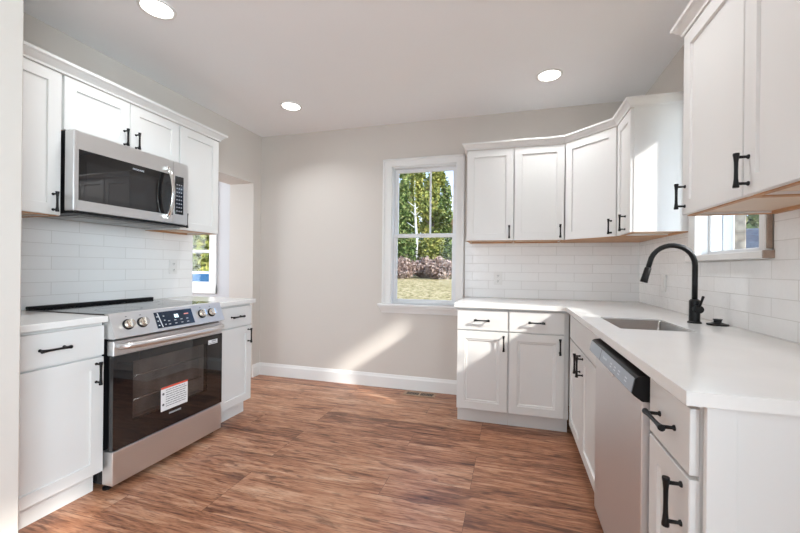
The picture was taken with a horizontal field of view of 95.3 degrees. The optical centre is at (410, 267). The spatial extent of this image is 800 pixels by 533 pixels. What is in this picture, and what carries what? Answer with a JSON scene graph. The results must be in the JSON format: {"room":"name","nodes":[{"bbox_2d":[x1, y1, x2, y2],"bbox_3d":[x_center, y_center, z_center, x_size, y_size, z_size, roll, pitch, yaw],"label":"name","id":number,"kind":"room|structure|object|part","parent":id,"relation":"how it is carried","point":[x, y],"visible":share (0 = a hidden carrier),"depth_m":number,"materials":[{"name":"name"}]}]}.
{"room":"kitchen","nodes":[
{"label":"kitchen","id":0,"kind":"room"},
{"bbox_2d":[0,0,23,532],"bbox_3d":[-1.898,-0.136,1.439,0.853,2.584,0.116,1,0,15],"label":"wall","id":1,"kind":"structure","parent":0,"point":[11,11],"depth_m":1.35,"materials":[{"name":"beige paint"}]},
{"bbox_2d":[23,12,261,376],"bbox_3d":[-2.902,-0.146,-0.029,0.300,2.584,8.400,1,0,15],"label":"wall","id":2,"kind":"structure","parent":0,"point":[240,154],"depth_m":3.60,"materials":[{"name":"beige paint"}]},
{"bbox_2d":[22,58,61,217],"bbox_3d":[-2.046,-0.656,1.770,0.361,0.758,0.435,1,0,15],"label":"upper cabinet","id":3,"kind":"object","parent":2,"relation":"attached to","point":[42,86],"visible":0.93,"depth_m":1.86,"materials":[{"name":"white paint"}]},
{"bbox_3d":[-2.080,-0.289,1.778,0.300,0.022,0.433,1,0,15],"label":"rail","id":4,"kind":"part","parent":3,"relation":"part of","materials":[{"name":"brown wood"}]},
{"bbox_3d":[-1.849,-0.345,1.899,0.043,0.105,0.016,1,0,15],"label":"handle","id":5,"kind":"part","parent":3,"relation":"part of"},
{"bbox_2d":[21,217,192,310],"bbox_3d":[-2.082,-0.008,2.366,0.008,0.565,1.574,1,0,15],"label":"backsplash","id":6,"kind":"structure","parent":2,"relation":"attached to","point":[63,261],"depth_m":2.40,"materials":[{"name":"white tile"}]},
{"bbox_2d":[61,75,178,162],"bbox_3d":[-1.891,-0.885,2.323,0.361,0.297,0.708,1,0,15],"label":"upper cabinet","id":7,"kind":"object","parent":2,"relation":"attached to","point":[87,109],"visible":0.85,"depth_m":2.20,"materials":[{"name":"white paint"}]},
{"bbox_3d":[-1.813,-0.884,2.118,0.020,0.289,0.346,1,0,15],"label":"door","id":8,"kind":"part","parent":7,"relation":"part of","materials":[{"name":"white paint"}]},
{"bbox_2d":[45,129,187,227],"bbox_3d":[-1.843,-0.508,2.306,0.462,0.452,0.706,1,0,15],"label":"microwave","id":9,"kind":"object","parent":7,"relation":"attached to","point":[103,181],"visible":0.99,"depth_m":2.15,"materials":[{"name":"silver metal"}]},
{"bbox_3d":[-1.707,-0.498,2.221,0.021,0.273,0.563,1,0,15],"label":"door glass","id":10,"kind":"part","parent":9,"relation":"part of","materials":[{"name":"glass"}]},
{"bbox_3d":[-1.604,-0.503,2.433,0.069,0.348,0.028,1,0,15],"label":"handle","id":11,"kind":"part","parent":9,"relation":"part of","materials":[{"name":"silver metal"}]},
{"bbox_3d":[-1.624,-0.517,2.553,0.036,0.425,0.114,1,0,15],"label":"control panel","id":12,"kind":"part","parent":9,"relation":"part of","materials":[{"name":"silver metal"}]},
{"bbox_2d":[23,40,227,141],"bbox_3d":[-1.892,-1.062,2.311,0.370,0.058,1.558,1,0,15],"label":"crown molding","id":13,"kind":"structure","parent":7,"relation":"on","point":[30,51],"depth_m":2.15,"materials":[{"name":"white paint"}]},
{"bbox_3d":[-1.748,-0.803,2.245,0.043,0.105,0.016,1,0,15],"label":"handle","id":14,"kind":"part","parent":7,"relation":"part of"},
{"bbox_3d":[-1.729,-0.803,2.315,0.043,0.105,0.016,1,0,15],"label":"handle","id":15,"kind":"part","parent":7,"relation":"part of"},
{"bbox_3d":[-1.719,-0.883,2.458,0.020,0.289,0.346,1,0,15],"label":"door","id":16,"kind":"part","parent":7,"relation":"part of","materials":[{"name":"white paint"}]},
{"bbox_2d":[169,259,176,273],"bbox_3d":[-1.913,-0.009,2.940,0.010,0.116,0.072,1,0,15],"label":"wall outlet","id":17,"kind":"object","parent":2,"relation":"attached to","point":[172,263],"visible":1,"depth_m":2.93,"materials":[{"name":"white plastic"}]},
{"bbox_2d":[145,126,218,234],"bbox_3d":[-1.750,-0.653,2.842,0.361,0.758,0.365,1,0,15],"label":"upper cabinet","id":18,"kind":"object","parent":2,"relation":"attached to","point":[197,151],"visible":0.61,"depth_m":2.82,"materials":[{"name":"white paint"}]},
{"bbox_3d":[-1.783,-0.286,2.850,0.300,0.022,0.363,1,0,15],"label":"rail","id":19,"kind":"part","parent":18,"relation":"part of","materials":[{"name":"brown wood"}]},
{"bbox_3d":[-1.782,-0.292,2.849,0.262,0.010,0.333,1,0,15],"label":"panel","id":20,"kind":"part","parent":18,"relation":"part of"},
{"bbox_3d":[-1.625,-0.652,2.808,0.020,0.750,0.356,1,0,15],"label":"door","id":21,"kind":"part","parent":18,"relation":"part of","materials":[{"name":"white paint"}]},
{"bbox_2d":[252,363,259,376],"bbox_3d":[-1.662,1.094,3.912,0.015,0.130,0.105,1,0,15],"label":"baseboard","id":22,"kind":"structure","parent":2,"relation":"attached to","point":[255,367],"depth_m":3.90,"materials":[{"name":"white paint"}]},
{"bbox_2d":[18,375,603,532],"bbox_3d":[-2.502,1.210,-0.144,6.960,0.120,8.700,1,0,15],"label":"floor","id":23,"kind":"structure","parent":0,"point":[300,455],"depth_m":2.04,"materials":[{"name":"brown wood"}]},
{"bbox_2d":[18,323,103,529],"bbox_3d":[-1.913,0.717,1.736,0.659,0.879,0.449,1,0,15],"label":"base cabinet","id":24,"kind":"object","parent":23,"relation":"on","point":[62,369],"visible":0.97,"depth_m":1.70,"materials":[{"name":"white paint"}]},
{"bbox_3d":[-1.613,0.368,1.655,0.043,0.016,0.115,1,0,15],"label":"handle","id":25,"kind":"part","parent":24,"relation":"part of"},
{"bbox_3d":[-1.641,0.368,1.663,0.020,0.150,0.439,1,0,15],"label":"drawer","id":26,"kind":"part","parent":24,"relation":"part of","materials":[{"name":"white paint"}]},
{"bbox_2d":[20,311,107,332],"bbox_3d":[-1.920,0.258,1.740,0.641,0.031,0.451,1,0,15],"label":"countertop","id":27,"kind":"structure","parent":24,"relation":"on","point":[31,321],"depth_m":1.75,"materials":[{"name":"white stone"}]},
{"bbox_3d":[-1.565,0.530,1.832,0.043,0.115,0.016,1,0,15],"label":"handle","id":28,"kind":"part","parent":24,"relation":"part of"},
{"bbox_2d":[26,297,224,490],"bbox_3d":[-1.713,0.690,2.302,0.735,0.936,0.738,1,0,15],"label":"range","id":29,"kind":"object","parent":23,"relation":"on","point":[162,386],"visible":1,"depth_m":2.13,"materials":[{"name":"silver metal"}]},
{"bbox_3d":[-2.048,0.227,2.396,0.030,0.016,0.738,1,0,15],"label":"trim","id":30,"kind":"part","parent":29,"relation":"part of","materials":[{"name":"black plastic"}]},
{"bbox_2d":[26,299,209,315],"bbox_3d":[-1.769,0.250,2.319,0.610,0.025,0.738,1,0,15],"label":"cooktop","id":31,"kind":"object","parent":29,"relation":"in","point":[120,306],"depth_m":2.22,"materials":[{"name":"black glass"}]},
{"bbox_3d":[-1.495,0.297,1.945,0.039,0.050,0.047,1,0,15],"label":"knob","id":32,"kind":"part","parent":29,"relation":"part of","materials":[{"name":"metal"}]},
{"bbox_3d":[-1.474,0.297,2.020,0.039,0.050,0.047,1,0,15],"label":"knob","id":33,"kind":"part","parent":29,"relation":"part of","materials":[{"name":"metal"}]},
{"bbox_3d":[-1.470,1.039,2.234,0.071,0.175,0.730,1,0,15],"label":"storage drawer","id":34,"kind":"part","parent":29,"relation":"part of","materials":[{"name":"silver metal"}]},
{"bbox_3d":[-1.453,0.305,2.231,0.090,0.128,0.738,1,0,15],"label":"control panel","id":35,"kind":"part","parent":29,"relation":"part of","materials":[{"name":"silver metal"}]},
{"bbox_3d":[-1.451,0.419,2.230,0.047,0.080,0.730,1,0,15],"label":"oven door","id":36,"kind":"part","parent":29,"relation":"part of","materials":[{"name":"silver metal"}]},
{"bbox_3d":[-1.446,0.702,2.228,0.032,0.486,0.730,1,0,15],"label":"door glass","id":37,"kind":"part","parent":29,"relation":"part of","materials":[{"name":"glass"}]},
{"bbox_3d":[-1.392,0.409,2.214,0.075,0.034,0.702,1,0,15],"label":"oven handle","id":38,"kind":"part","parent":29,"relation":"part of","materials":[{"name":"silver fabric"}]},
{"bbox_3d":[-1.367,0.298,2.409,0.039,0.050,0.047,1,0,15],"label":"knob","id":39,"kind":"part","parent":29,"relation":"part of","materials":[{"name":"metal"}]},
{"bbox_3d":[-1.346,0.298,2.485,0.039,0.050,0.047,1,0,15],"label":"knob","id":40,"kind":"part","parent":29,"relation":"part of","materials":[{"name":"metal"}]},
{"bbox_2d":[217,303,252,422],"bbox_3d":[-1.607,0.720,2.844,0.659,0.879,0.357,1,0,15],"label":"base cabinet","id":41,"kind":"object","parent":23,"relation":"on","point":[237,330],"visible":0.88,"depth_m":2.79,"materials":[{"name":"white paint"}]},
{"bbox_2d":[159,296,255,306],"bbox_3d":[-1.611,0.261,2.856,0.641,0.031,0.375,1,0,15],"label":"countertop","id":42,"kind":"structure","parent":41,"relation":"on","point":[223,301],"depth_m":2.83,"materials":[{"name":"white stone"}]},
{"bbox_3d":[-1.335,0.371,2.769,0.020,0.150,0.345,1,0,15],"label":"drawer","id":43,"kind":"part","parent":41,"relation":"part of","materials":[{"name":"white paint"}]},
{"bbox_3d":[-1.339,0.750,2.769,0.020,0.588,0.345,1,0,15],"label":"door","id":44,"kind":"part","parent":41,"relation":"part of","materials":[{"name":"white paint"}]},
{"bbox_2d":[403,390,435,397],"bbox_3d":[0.084,1.174,3.390,0.300,0.006,0.110,1,0,15],"label":"floor vent","id":45,"kind":"object","parent":23,"relation":"in","point":[411,393],"visible":1,"depth_m":3.39,"materials":[{"name":"brown metal"}]},
{"bbox_2d":[456,307,508,424],"bbox_3d":[0.608,0.743,3.001,0.378,0.879,0.659,1,0,15],"label":"base cabinet","id":46,"kind":"object","parent":23,"relation":"on","point":[482,333],"visible":0.95,"depth_m":2.73,"materials":[{"name":"white paint"}]},
{"bbox_3d":[0.532,0.770,2.733,0.368,0.588,0.020,1,0,15],"label":"door","id":47,"kind":"part","parent":46,"relation":"part of","materials":[{"name":"white paint"}]},
{"bbox_3d":[0.536,0.391,2.733,0.368,0.150,0.020,1,0,15],"label":"drawer","id":48,"kind":"part","parent":46,"relation":"part of","materials":[{"name":"white paint"}]},
{"bbox_2d":[508,309,568,431],"bbox_3d":[0.990,0.747,2.896,0.414,0.879,0.659,1,0,15],"label":"base cabinet","id":49,"kind":"object","parent":23,"relation":"on","point":[538,340],"visible":0.97,"depth_m":2.63,"materials":[{"name":"white paint"}]},
{"bbox_3d":[0.903,0.773,2.630,0.376,0.588,0.020,1,0,15],"label":"door","id":50,"kind":"part","parent":49,"relation":"part of","materials":[{"name":"white paint"}]},
{"bbox_3d":[0.907,0.395,2.630,0.376,0.150,0.020,1,0,15],"label":"drawer","id":51,"kind":"part","parent":49,"relation":"part of","materials":[{"name":"white paint"}]},
{"bbox_2d":[569,315,598,489],"bbox_3d":[1.254,0.750,2.021,0.659,0.879,0.928,1,0,15],"label":"base cabinet","id":52,"kind":"object","parent":23,"relation":"on","point":[582,388],"visible":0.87,"depth_m":2.01,"materials":[{"name":"white paint"}]},
{"bbox_3d":[1.036,0.775,2.279,0.020,0.588,0.427,1,0,15],"label":"door","id":53,"kind":"part","parent":52,"relation":"part of","materials":[{"name":"white paint"}]},
{"bbox_3d":[0.963,0.556,2.114,0.043,0.115,0.016,1,0,15],"label":"handle","id":54,"kind":"part","parent":52,"relation":"part of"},
{"bbox_3d":[0.942,0.556,2.039,0.043,0.115,0.016,1,0,15],"label":"handle","id":55,"kind":"part","parent":52,"relation":"part of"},
{"bbox_3d":[0.982,0.395,2.069,0.020,0.150,0.862,1,0,15],"label":"drawer","id":56,"kind":"part","parent":52,"relation":"part of","materials":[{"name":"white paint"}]},
{"bbox_3d":[0.920,0.774,1.859,0.020,0.588,0.427,1,0,15],"label":"door","id":57,"kind":"part","parent":52,"relation":"part of","materials":[{"name":"white paint"}]},
{"bbox_2d":[590,338,651,532],"bbox_3d":[1.043,0.751,1.280,0.655,0.872,0.603,1,0,15],"label":"dishwasher","id":58,"kind":"object","parent":23,"relation":"on","point":[622,430],"visible":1,"depth_m":1.26,"materials":[{"name":"silver metal"}]},
{"bbox_3d":[0.740,0.381,1.345,0.022,0.010,0.125,1,0,15],"label":"latch plate","id":59,"kind":"part","parent":58,"relation":"part of","materials":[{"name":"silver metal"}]},
{"bbox_2d":[642,378,799,532],"bbox_3d":[0.930,0.745,0.850,0.659,0.881,0.274,1,0,15],"label":"base cabinet","id":60,"kind":"object","parent":23,"relation":"on","point":[712,470],"visible":0.93,"depth_m":0.78,"materials":[{"name":"white paint"}]},
{"bbox_2d":[454,297,799,415],"bbox_3d":[0.859,0.286,1.999,1.424,0.031,2.465,1,0,15],"label":"countertop","id":61,"kind":"structure","parent":60,"relation":"on","point":[708,366],"depth_m":1.15,"materials":[{"name":"white stone"}]},
{"bbox_2d":[602,318,690,331],"bbox_3d":[1.136,0.399,1.790,0.294,0.238,0.406,1,0,15],"label":"sink","id":62,"kind":"object","parent":61,"relation":"in","point":[621,323],"visible":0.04,"depth_m":1.97,"materials":[{"name":"metal"}]},
{"bbox_2d":[640,243,704,323],"bbox_3d":[1.317,0.075,1.833,0.274,0.402,0.120,1,0,15],"label":"faucet","id":63,"kind":"object","parent":61,"relation":"on","point":[695,305],"visible":1,"depth_m":1.83,"materials":[{"name":"metal"}]},
{"bbox_3d":[1.330,0.017,1.861,0.231,0.287,0.025,1,0,15],"label":"spout","id":64,"kind":"part","parent":63,"relation":"part of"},
{"bbox_3d":[1.410,0.168,1.771,0.012,0.064,0.049,1,0,15],"label":"lever","id":65,"kind":"part","parent":63,"relation":"part of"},
{"bbox_2d":[706,318,729,326],"bbox_3d":[1.486,0.262,1.765,0.088,0.031,0.088,1,0,15],"label":"stopper","id":66,"kind":"object","parent":61,"relation":"on","point":[716,322],"visible":1,"depth_m":1.75,"materials":[{"name":"metal"}]},
{"bbox_3d":[1.486,0.256,1.765,0.038,0.019,0.038,1,0,15],"label":"knob","id":67,"kind":"part","parent":66,"relation":"part of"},
{"bbox_3d":[0.640,0.392,0.941,0.043,0.016,0.115,1,0,15],"label":"handle","id":68,"kind":"part","parent":60,"relation":"part of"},
{"bbox_3d":[0.616,0.552,0.860,0.043,0.115,0.016,1,0,15],"label":"handle","id":69,"kind":"part","parent":60,"relation":"part of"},
{"bbox_3d":[0.664,0.771,0.934,0.020,0.588,0.244,1,0,15],"label":"door","id":70,"kind":"part","parent":60,"relation":"part of","materials":[{"name":"white paint"}]},
{"bbox_3d":[0.668,0.392,0.934,0.020,0.150,0.244,1,0,15],"label":"drawer","id":71,"kind":"part","parent":60,"relation":"part of","materials":[{"name":"white paint"}]},
{"bbox_3d":[0.926,0.745,0.717,0.596,0.881,0.015,1,0,15],"label":"panel","id":72,"kind":"part","parent":60,"relation":"part of","materials":[{"name":"white paint"}]},
{"bbox_2d":[24,0,711,136],"bbox_3d":[-2.474,-1.494,-0.144,6.960,0.120,8.700,1,0,15],"label":"ceiling","id":73,"kind":"structure","parent":0,"point":[348,64],"depth_m":2.37,"materials":[{"name":"paint"}]},
{"bbox_2d":[136,0,176,19],"bbox_3d":[-1.389,-1.419,1.997,0.184,0.008,0.184,1,0,15],"label":"recessed light","id":74,"kind":"object","parent":73,"relation":"in","point":[160,9],"visible":1,"depth_m":2.00,"materials":[{"name":"white paint"}]},
{"bbox_2d":[280,101,301,110],"bbox_3d":[-1.048,-1.415,3.198,0.184,0.008,0.184,1,0,15],"label":"recessed light","id":75,"kind":"object","parent":73,"relation":"in","point":[287,105],"visible":1,"depth_m":3.19,"materials":[{"name":"white paint"}]},
{"bbox_2d":[536,68,562,81],"bbox_3d":[1.006,-1.394,2.643,0.184,0.008,0.184,1,0,15],"label":"recessed light","id":76,"kind":"object","parent":73,"relation":"in","point":[552,74],"visible":1,"depth_m":2.64,"materials":[{"name":"white paint"}]},
{"bbox_2d":[192,101,634,405],"bbox_3d":[-1.251,-0.129,3.955,6.860,2.584,0.160,1,0,15],"label":"wall","id":77,"kind":"structure","parent":0,"point":[322,191],"depth_m":3.71,"materials":[{"name":"beige paint"}]},
{"bbox_2d":[192,234,216,293],"bbox_3d":[-2.622,-0.356,4.309,0.925,1.290,0.150,1,0,15],"label":"window","id":78,"kind":"structure","parent":77,"relation":"in","point":[210,287],"depth_m":4.13,"materials":[{"name":"white paint"}]},
{"bbox_3d":[-2.622,-0.011,4.301,0.705,0.400,0.028,1,0,15],"label":"sash","id":79,"kind":"part","parent":78,"relation":"part of","materials":[{"name":"white plastic"}]},
{"bbox_2d":[259,362,456,394],"bbox_3d":[-0.571,1.105,3.673,2.245,0.130,0.015,1,0,15],"label":"baseboard","id":80,"kind":"structure","parent":77,"relation":"attached to","point":[434,385],"depth_m":3.64,"materials":[{"name":"white paint"}]},
{"bbox_2d":[377,154,464,315],"bbox_3d":[0.112,-0.308,3.547,0.844,1.500,0.200,1,0,15],"label":"window","id":81,"kind":"structure","parent":77,"relation":"in","point":[392,168],"depth_m":3.52,"materials":[{"name":"white paint"}]},
{"bbox_3d":[0.088,0.397,3.490,0.844,0.090,0.080,1,0,15],"label":"sill","id":82,"kind":"part","parent":81,"relation":"part of","materials":[{"name":"white paint"}]},
{"bbox_3d":[0.130,0.007,3.541,0.615,0.670,0.028,1,0,15],"label":"sash","id":83,"kind":"part","parent":81,"relation":"part of","materials":[{"name":"white plastic"}]},
{"bbox_3d":[0.145,-0.636,3.572,0.615,0.672,0.028,1,0,15],"label":"sash","id":84,"kind":"part","parent":81,"relation":"part of","materials":[{"name":"white plastic"}]},
{"bbox_2d":[466,148,513,243],"bbox_3d":[0.690,-0.600,3.139,0.382,0.757,0.361,1,0,15],"label":"upper cabinet","id":85,"kind":"object","parent":77,"relation":"attached to","point":[490,173],"visible":0.98,"depth_m":3.01,"materials":[{"name":"white paint"}]},
{"bbox_3d":[0.694,-0.233,3.168,0.380,0.022,0.300,1,0,15],"label":"rail","id":86,"kind":"part","parent":85,"relation":"part of","materials":[{"name":"brown wood"}]},
{"bbox_3d":[0.694,-0.239,3.167,0.350,0.010,0.262,1,0,15],"label":"panel","id":87,"kind":"part","parent":85,"relation":"part of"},
{"bbox_2d":[494,272,501,284],"bbox_3d":[0.788,0.094,3.293,0.072,0.116,0.010,1,0,15],"label":"wall outlet","id":88,"kind":"object","parent":77,"relation":"attached to","point":[497,275],"visible":1,"depth_m":3.29,"materials":[{"name":"white plastic"}]},
{"bbox_2d":[513,144,564,242],"bbox_3d":[1.059,-0.597,3.037,0.383,0.757,0.361,1,0,15],"label":"upper cabinet","id":89,"kind":"object","parent":77,"relation":"attached to","point":[539,171],"visible":0.99,"depth_m":2.91,"materials":[{"name":"white paint"}]},
{"bbox_3d":[1.063,-0.235,3.065,0.351,0.010,0.262,1,0,15],"label":"panel","id":90,"kind":"part","parent":89,"relation":"part of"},
{"bbox_3d":[1.064,-0.229,3.066,0.381,0.022,0.300,1,0,15],"label":"rail","id":91,"kind":"part","parent":89,"relation":"part of","materials":[{"name":"brown wood"}]},
{"bbox_2d":[465,242,638,301],"bbox_3d":[1.195,0.021,3.191,1.435,0.506,0.008,1,0,15],"label":"backsplash","id":92,"kind":"structure","parent":77,"relation":"attached to","point":[557,271],"depth_m":3.17,"materials":[{"name":"white tile"}]},
{"bbox_2d":[560,127,666,242],"bbox_3d":[1.504,-0.592,2.779,0.607,0.757,0.617,1,0,15],"label":"upper cabinet","id":93,"kind":"object","parent":77,"relation":"attached to","point":[590,206],"visible":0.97,"depth_m":2.67,"materials":[{"name":"white paint"}]},
{"bbox_2d":[462,91,683,155],"bbox_3d":[1.056,-1.001,2.708,1.698,0.052,0.418,1,0,44],"label":"crown molding","id":94,"kind":"structure","parent":93,"relation":"on","point":[672,97],"depth_m":2.63,"materials":[{"name":"white paint"}]},
{"bbox_3d":[1.315,-0.594,2.675,0.020,0.749,0.404,1,0,-30],"label":"door","id":95,"kind":"part","parent":93,"relation":"part of","materials":[{"name":"white paint"}]},
{"bbox_3d":[1.369,-0.285,2.513,0.043,0.105,0.016,1,0,-30],"label":"handle","id":96,"kind":"part","parent":93,"relation":"part of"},
{"bbox_3d":[1.504,-0.215,2.785,0.603,0.004,0.603,1,0,15],"label":"rail","id":97,"kind":"part","parent":93,"relation":"part of","materials":[{"name":"brown wood"}]},
{"bbox_2d":[645,45,793,342],"bbox_3d":[0.818,-0.107,-1.058,0.100,2.584,8.400,1,0,15],"label":"wall","id":98,"kind":"structure","parent":0,"point":[671,79],"depth_m":2.41,"materials":[{"name":"beige paint"}]},
{"bbox_2d":[617,103,687,235],"bbox_3d":[1.506,-0.592,2.315,0.361,0.757,0.290,1,0,15],"label":"upper cabinet","id":99,"kind":"object","parent":98,"relation":"attached to","point":[650,138],"visible":0.98,"depth_m":2.19,"materials":[{"name":"white paint"}]},
{"bbox_3d":[1.336,-0.285,2.308,0.043,0.105,0.016,1,0,15],"label":"handle","id":100,"kind":"part","parent":99,"relation":"part of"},
{"bbox_3d":[1.381,-0.593,2.349,0.020,0.749,0.282,1,0,15],"label":"door","id":101,"kind":"part","parent":99,"relation":"part of","materials":[{"name":"white paint"}]},
{"bbox_3d":[1.531,-0.230,2.307,0.262,0.010,0.258,1,0,15],"label":"panel","id":102,"kind":"part","parent":99,"relation":"part of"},
{"bbox_3d":[1.532,-0.224,2.307,0.300,0.022,0.288,1,0,15],"label":"rail","id":103,"kind":"part","parent":99,"relation":"part of","materials":[{"name":"brown wood"}]},
{"bbox_2d":[639,209,799,343],"bbox_3d":[1.430,0.024,1.362,0.008,0.506,3.392,1,0,15],"label":"backsplash","id":104,"kind":"structure","parent":98,"relation":"attached to","point":[757,296],"depth_m":1.66,"materials":[{"name":"white tile"}]},
{"bbox_2d":[685,214,774,261],"bbox_3d":[1.583,-0.539,1.777,0.145,1.007,0.694,1,0,15],"label":"window","id":105,"kind":"structure","parent":98,"relation":"in","point":[704,232],"depth_m":2.00,"materials":[{"name":"white paint"}]},
{"bbox_3d":[1.546,-0.053,1.792,0.075,0.034,0.682,1,0,15],"label":"sill","id":106,"kind":"part","parent":105,"relation":"part of","materials":[{"name":"white paint"}]},
{"bbox_3d":[1.606,-0.509,1.760,0.030,0.880,0.564,1,0,15],"label":"fixed sash","id":107,"kind":"part","parent":105,"relation":"part of","materials":[{"name":"white plastic"}]},
{"bbox_2d":[674,0,799,215],"bbox_3d":[1.225,-0.595,1.298,0.361,0.757,0.418,1,0,15],"label":"upper cabinet","id":108,"kind":"object","parent":98,"relation":"attached to","point":[714,46],"visible":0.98,"depth_m":1.32,"materials":[{"name":"white paint"}]},
{"bbox_3d":[1.116,-0.295,1.513,0.043,0.105,0.016,1,0,15],"label":"handle","id":109,"kind":"part","parent":108,"relation":"part of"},
{"bbox_2d":[670,0,709,37],"bbox_3d":[1.157,-1.000,1.024,0.361,0.052,1.059,1,0,15],"label":"crown molding","id":110,"kind":"structure","parent":108,"relation":"on","point":[684,23],"depth_m":1.45,"materials":[{"name":"white paint"}]},
{"bbox_3d":[1.100,-0.596,1.332,0.020,0.749,0.412,1,0,15],"label":"door","id":111,"kind":"part","parent":108,"relation":"part of","materials":[{"name":"white paint"}]},
{"bbox_3d":[1.250,-0.227,1.290,0.300,0.022,0.416,1,0,15],"label":"rail","id":112,"kind":"part","parent":108,"relation":"part of","materials":[{"name":"brown wood"}]},
{"bbox_3d":[1.250,-0.233,1.290,0.262,0.010,0.386,1,0,15],"label":"panel","id":113,"kind":"part","parent":108,"relation":"part of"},
{"bbox_2d":[732,0,799,196],"bbox_3d":[1.096,-0.596,0.831,0.361,0.757,0.550,1,0,15],"label":"upper cabinet","id":114,"kind":"object","parent":98,"relation":"attached to","point":[771,156],"visible":1,"depth_m":1.03,"materials":[{"name":"white paint"}]},
{"bbox_3d":[1.005,-0.297,1.109,0.043,0.105,0.016,1,0,15],"label":"handle","id":115,"kind":"part","parent":114,"relation":"part of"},
{"bbox_3d":[1.121,-0.228,0.823,0.300,0.022,0.548,1,0,15],"label":"rail","id":116,"kind":"part","parent":114,"relation":"part of","materials":[{"name":"brown wood"}]},
{"bbox_3d":[1.120,-0.235,0.823,0.262,0.010,0.518,1,0,15],"label":"panel","id":117,"kind":"part","parent":114,"relation":"part of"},
{"label":"outside","id":118,"kind":"structure","parent":0,"visible":0},
{"bbox_2d":[397,275,451,299],"bbox_3d":[7.104,1.186,19.507,68.600,1.075,54.600,1,0,15],"label":"ground","id":119,"kind":"structure","parent":118,"point":[414,287],"depth_m":17.58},
{"bbox_2d":[192,271,208,281],"bbox_3d":[-6.482,0.827,11.074,4.560,1.440,1.810,1,0,-23],"label":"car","id":120,"kind":"object","parent":119,"relation":"on","point":[200,276],"visible":0.02,"depth_m":10.57,"materials":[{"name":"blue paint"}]},
{"bbox_2d":[193,235,208,270],"bbox_3d":[-10.576,-1.397,18.937,4.189,5.218,3.441,1,0,15],"label":"leafy tree","id":121,"kind":"object","parent":119,"relation":"on","point":[201,242],"visible":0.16,"depth_m":18.03,"materials":[{"name":"green plant"}]},
{"bbox_2d":[398,173,414,257],"bbox_3d":[-0.570,-3.775,27.611,2.343,9.035,2.352,1,0,28],"label":"evergreen tree","id":122,"kind":"object","parent":119,"relation":"on","point":[405,216],"visible":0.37,"depth_m":27.19,"materials":[{"name":"green plant"}]},
{"bbox_2d":[397,256,416,278],"bbox_3d":[-0.477,-0.044,22.370,1.824,1.552,1.256,1,0,-10],"label":"shrub","id":123,"kind":"object","parent":119,"relation":"on","point":[405,267],"visible":0.77,"depth_m":22.10,"materials":[{"name":"plant"}]},
{"bbox_2d":[398,232,417,275],"bbox_3d":[-0.362,-0.961,25.105,1.840,3.254,1.464,1,0,15],"label":"leafy bush","id":124,"kind":"object","parent":119,"relation":"on","point":[406,249],"visible":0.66,"depth_m":24.74,"materials":[{"name":"green plant"}]},
{"bbox_2d":[407,176,419,275],"bbox_3d":[0.237,-2.989,26.703,0.967,7.444,0.671,1,0,15],"label":"birch tree","id":125,"kind":"object","parent":119,"relation":"on","point":[414,180],"visible":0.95,"depth_m":26.67,"materials":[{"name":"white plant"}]},
{"bbox_2d":[407,172,426,260],"bbox_3d":[0.180,-4.149,31.916,2.624,9.765,2.613,1,0,15],"label":"leafy tree","id":126,"kind":"object","parent":119,"relation":"on","point":[421,178],"visible":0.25,"depth_m":31.43,"materials":[{"name":"green plant"}]},
{"bbox_2d":[413,256,433,277],"bbox_3d":[0.933,-0.021,23.200,1.519,1.508,1.475,1,0,-33],"label":"shrub","id":127,"kind":"object","parent":119,"relation":"on","point":[420,270],"visible":0.46,"depth_m":22.98,"materials":[{"name":"plant"}]},
{"bbox_2d":[417,171,446,253],"bbox_3d":[1.603,-3.476,27.400,2.150,8.462,2.023,1,0,15],"label":"leafy tree","id":128,"kind":"object","parent":119,"relation":"on","point":[438,178],"visible":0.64,"depth_m":27.21,"materials":[{"name":"green plant"}]},
{"bbox_2d":[420,230,445,262],"bbox_3d":[1.509,-0.910,24.483,1.857,3.217,1.387,1,0,15],"label":"leafy bush","id":129,"kind":"object","parent":119,"relation":"on","point":[432,247],"visible":0.64,"depth_m":24.25,"materials":[{"name":"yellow plant"}]},
{"bbox_2d":[424,256,451,279],"bbox_3d":[1.719,-0.023,21.749,1.794,1.544,1.232,1,0,-8],"label":"shrub","id":130,"kind":"object","parent":119,"relation":"on","point":[436,269],"visible":0.98,"depth_m":21.54,"materials":[{"name":"plant"}]},
{"bbox_2d":[436,177,452,270],"bbox_3d":[2.891,-4.007,31.347,2.778,9.539,2.798,1,0,-27],"label":"evergreen tree","id":131,"kind":"object","parent":119,"relation":"on","point":[445,195],"visible":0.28,"depth_m":30.96,"materials":[{"name":"green plant"}]},
{"bbox_2d":[448,242,451,260],"bbox_3d":[3.416,-0.890,24.045,1.638,3.244,1.578,1,0,-36],"label":"leafy bush","id":132,"kind":"object","parent":119,"relation":"on","point":[450,250],"visible":0.05,"depth_m":24.06,"materials":[{"name":"green plant"}]},
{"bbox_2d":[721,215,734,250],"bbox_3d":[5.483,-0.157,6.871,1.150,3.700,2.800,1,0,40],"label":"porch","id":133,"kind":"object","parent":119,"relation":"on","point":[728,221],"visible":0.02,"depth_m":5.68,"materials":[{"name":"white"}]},
{"bbox_2d":[734,215,745,248],"bbox_3d":[6.700,0.054,7.492,0.340,3.300,0.340,1,0,40],"label":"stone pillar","id":134,"kind":"structure","parent":119,"relation":"on","point":[740,220],"depth_m":7.36,"materials":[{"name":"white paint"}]},
{"bbox_2d":[746,228,758,247],"bbox_3d":[10.070,0.150,11.632,2.020,2.750,2.400,1,0,40],"label":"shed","id":135,"kind":"object","parent":119,"relation":"on","point":[752,234],"visible":0.02,"depth_m":10.97,"materials":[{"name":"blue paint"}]},
{"bbox_2d":[746,214,758,228],"bbox_3d":[12.915,-0.602,14.051,2.905,3.775,2.719,1,0,15],"label":"leafy tree","id":136,"kind":"object","parent":119,"relation":"on","point":[752,221],"visible":0.02,"depth_m":13.64,"materials":[{"name":"green plant"}]}
]}

